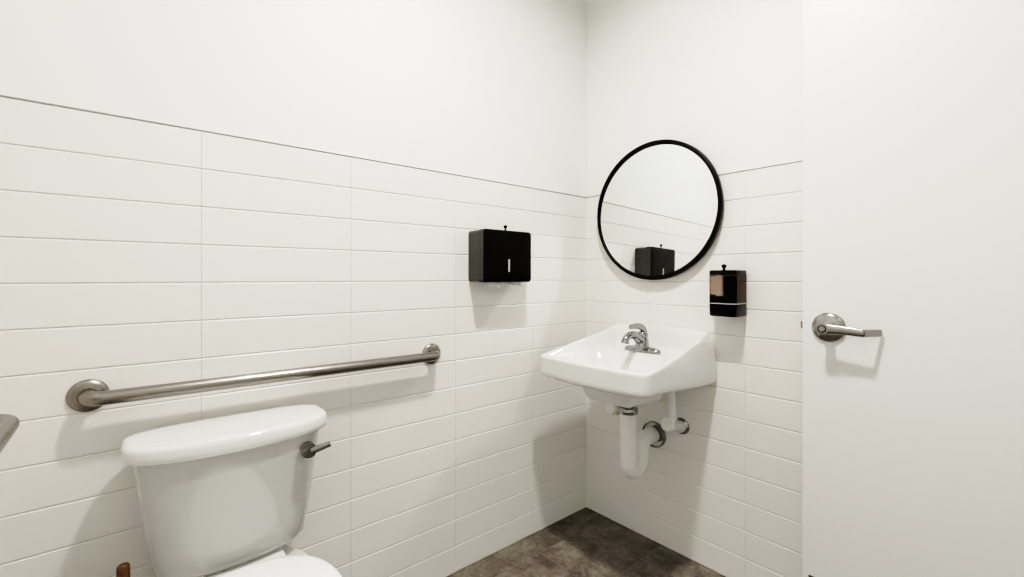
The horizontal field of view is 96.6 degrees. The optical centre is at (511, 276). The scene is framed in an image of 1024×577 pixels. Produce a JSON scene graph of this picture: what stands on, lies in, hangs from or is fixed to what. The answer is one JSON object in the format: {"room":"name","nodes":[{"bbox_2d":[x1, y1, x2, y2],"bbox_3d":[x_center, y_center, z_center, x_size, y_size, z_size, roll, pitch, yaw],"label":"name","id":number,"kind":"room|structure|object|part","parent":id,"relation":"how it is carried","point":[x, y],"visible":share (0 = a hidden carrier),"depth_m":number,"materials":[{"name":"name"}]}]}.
{"room":"public restroom","nodes":[
{"label":"public restroom","id":0,"kind":"room"},
{"bbox_2d":[0,0,586,576],"bbox_3d":[-0.421,-0.229,1.681,2.225,2.760,0.120,0,0,-40],"label":"wall","id":1,"kind":"structure","parent":0,"point":[190,190],"depth_m":1.42,"materials":[{"name":"white tile"}]},
{"bbox_2d":[66,343,440,411],"bbox_3d":[-0.636,0.286,1.373,1.018,0.080,0.074,0,0,-40],"label":"grab bar","id":2,"kind":"object","parent":1,"relation":"attached to","point":[88,395],"visible":1,"depth_m":1.21,"materials":[{"name":"silver metal"}]},
{"bbox_3d":[-0.385,-0.398,1.639,1.985,0.003,0.010,0,0,-40],"label":"edge trim","id":3,"kind":"part","parent":1,"relation":"part of","materials":[{"name":"grey tile"}]},
{"bbox_2d":[468,225,530,287],"bbox_3d":[-0.046,-0.083,1.853,0.249,0.252,0.105,0,0,-40],"label":"paper towel dispenser","id":4,"kind":"object","parent":1,"relation":"attached to","point":[496,258],"visible":1,"depth_m":1.80,"materials":[{"name":"black plastic"}]},
{"bbox_2d":[484,282,521,287],"bbox_3d":[-0.034,0.027,1.827,0.196,0.033,0.022,0,0,-40],"label":"paper towel","id":5,"kind":"object","parent":4,"relation":"hanging from","point":[490,284],"depth_m":1.82,"materials":[{"name":"white paper"}]},
{"bbox_2d":[447,507,724,576],"bbox_3d":[0.609,1.193,0.459,4.400,0.080,3.320,0,0,-40],"label":"floor","id":6,"kind":"structure","parent":0,"point":[584,543],"depth_m":1.89,"materials":[{"name":"tile"}]},
{"bbox_2d":[116,562,129,576],"bbox_3d":[-0.863,0.900,1.020,0.112,0.502,0.112,0,0,-40],"label":"plunger","id":7,"kind":"object","parent":6,"relation":"on","point":[123,569],"visible":1,"depth_m":1.02,"materials":[{"name":"brown wood"}]},
{"bbox_2d":[120,404,341,576],"bbox_3d":[-0.561,0.765,0.998,0.453,0.772,0.700,0,0,-40],"label":"toilet","id":8,"kind":"object","parent":6,"relation":"on","point":[222,496],"visible":1,"depth_m":1.10,"materials":[{"name":"white ceramic"}]},
{"bbox_3d":[-0.718,0.400,1.182,0.453,0.040,0.218,0,0,-40],"label":"tank lid","id":9,"kind":"part","parent":8,"relation":"part of","materials":[{"name":"white ceramic"}]},
{"bbox_3d":[-0.503,0.710,0.917,0.368,0.022,0.495,0,0,-40],"label":"seat lid","id":10,"kind":"part","parent":8,"relation":"part of","materials":[{"name":"white plastic"}]},
{"bbox_3d":[-0.565,0.951,0.989,0.364,0.400,0.670,0,0,-40],"label":"bowl","id":11,"kind":"part","parent":8,"relation":"part of","materials":[{"name":"white ceramic"}]},
{"bbox_3d":[-0.540,0.459,1.210,0.041,0.041,0.020,0,0,-40],"label":"flush lever","id":12,"kind":"part","parent":8,"relation":"part of","materials":[{"name":"silver metal"}]},
{"bbox_3d":[-0.517,0.459,1.210,0.071,0.036,0.012,0,0,-30],"label":"lever arm","id":13,"kind":"part","parent":8,"relation":"part of","materials":[{"name":"silver metal"}]},
{"bbox_2d":[586,0,802,576],"bbox_3d":[1.054,-0.227,1.573,0.120,2.760,2.200,0,0,-40],"label":"wall","id":14,"kind":"structure","parent":0,"point":[723,79],"depth_m":1.77,"materials":[{"name":"white tile"}]},
{"bbox_2d":[606,404,619,415],"bbox_3d":[0.415,0.578,2.005,0.092,0.064,0.071,0,0,-40],"label":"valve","id":15,"kind":"object","parent":14,"relation":"attached to","point":[610,409],"visible":0.13,"depth_m":1.98,"materials":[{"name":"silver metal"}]},
{"bbox_2d":[540,324,715,407],"bbox_3d":[0.446,0.348,1.804,0.502,0.279,0.503,0,0,-40],"label":"sink","id":16,"kind":"object","parent":14,"relation":"attached to","point":[607,372],"visible":0.97,"depth_m":1.74,"materials":[{"name":"white ceramic"}]},
{"bbox_2d":[621,323,660,353],"bbox_3d":[0.503,0.246,1.873,0.169,0.116,0.150,0,0,-11],"label":"faucet","id":17,"kind":"object","parent":16,"relation":"on","point":[641,337],"visible":1,"depth_m":1.85,"materials":[{"name":"silver metal"}]},
{"bbox_3d":[0.494,0.257,1.843,0.157,0.077,0.043,0,0,-40],"label":"spout","id":18,"kind":"part","parent":17,"relation":"part of","materials":[{"name":"silver metal"}]},
{"bbox_3d":[0.516,0.219,1.862,0.123,0.061,0.044,0,0,-40],"label":"lever handle","id":19,"kind":"part","parent":17,"relation":"part of","materials":[{"name":"silver metal"}]},
{"bbox_3d":[0.537,0.295,1.879,0.056,0.019,0.168,0,0,-40],"label":"plate","id":20,"kind":"part","parent":17,"relation":"part of","materials":[{"name":"silver metal"}]},
{"bbox_2d":[618,407,665,479],"bbox_3d":[0.527,0.645,1.907,0.250,0.365,0.112,0,0,-40],"label":"trap","id":21,"kind":"object","parent":16,"relation":"attached to","point":[634,447],"visible":0.97,"depth_m":1.83,"materials":[{"name":"white plastic"}]},
{"bbox_2d":[597,139,723,279],"bbox_3d":[0.614,-0.285,1.971,0.037,0.598,0.598,0,0,-40],"label":"round mirror","id":22,"kind":"object","parent":14,"relation":"attached to","point":[660,209],"visible":1,"depth_m":1.94,"materials":[{"name":"black mirror"}]},
{"bbox_2d":[661,391,688,434],"bbox_3d":[0.657,0.499,1.850,0.126,0.305,0.068,0,0,-40],"label":"pipe","id":23,"kind":"object","parent":14,"relation":"attached to","point":[670,424],"visible":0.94,"depth_m":1.83,"materials":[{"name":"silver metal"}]},
{"bbox_3d":[1.012,-0.396,1.537,0.010,0.003,1.960,0,0,-40],"label":"edge trim","id":24,"kind":"part","parent":14,"relation":"part of","materials":[{"name":"grey tile"}]},
{"bbox_2d":[709,264,746,316],"bbox_3d":[0.803,0.049,1.697,0.100,0.192,0.102,0,0,-40],"label":"soap dispenser","id":25,"kind":"object","parent":14,"relation":"attached to","point":[727,288],"visible":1,"depth_m":1.66,"materials":[{"name":"black plastic"}]},
{"bbox_2d":[801,0,1023,576],"bbox_3d":[1.219,0.083,1.100,0.115,2.118,0.937,0,0,-41],"label":"door","id":26,"kind":"structure","parent":14,"relation":"in","point":[912,324],"depth_m":1.25,"materials":[{"name":"white paint"}]},
{"bbox_3d":[0.964,0.155,1.392,0.022,0.090,0.090,0,0,-40],"label":"handle","id":27,"kind":"part","parent":26,"relation":"part of","materials":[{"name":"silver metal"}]},
{"bbox_3d":[0.981,0.155,1.331,0.059,0.033,0.148,0,0,-40],"label":"lever","id":28,"kind":"part","parent":26,"relation":"part of","materials":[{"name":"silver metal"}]},
{"bbox_3d":[-0.547,-0.229,0.207,0.121,2.760,2.200,0,0,-40],"label":"wall","id":29,"kind":"structure","parent":0,"visible":0},
{"bbox_2d":[0,414,19,452],"bbox_3d":[-0.613,0.271,0.434,0.078,0.078,1.147,0,0,-40],"label":"grab bar","id":30,"kind":"object","parent":29,"relation":"attached to","point":[9,424],"visible":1,"depth_m":0.79,"materials":[{"name":"silver metal"}]}
]}

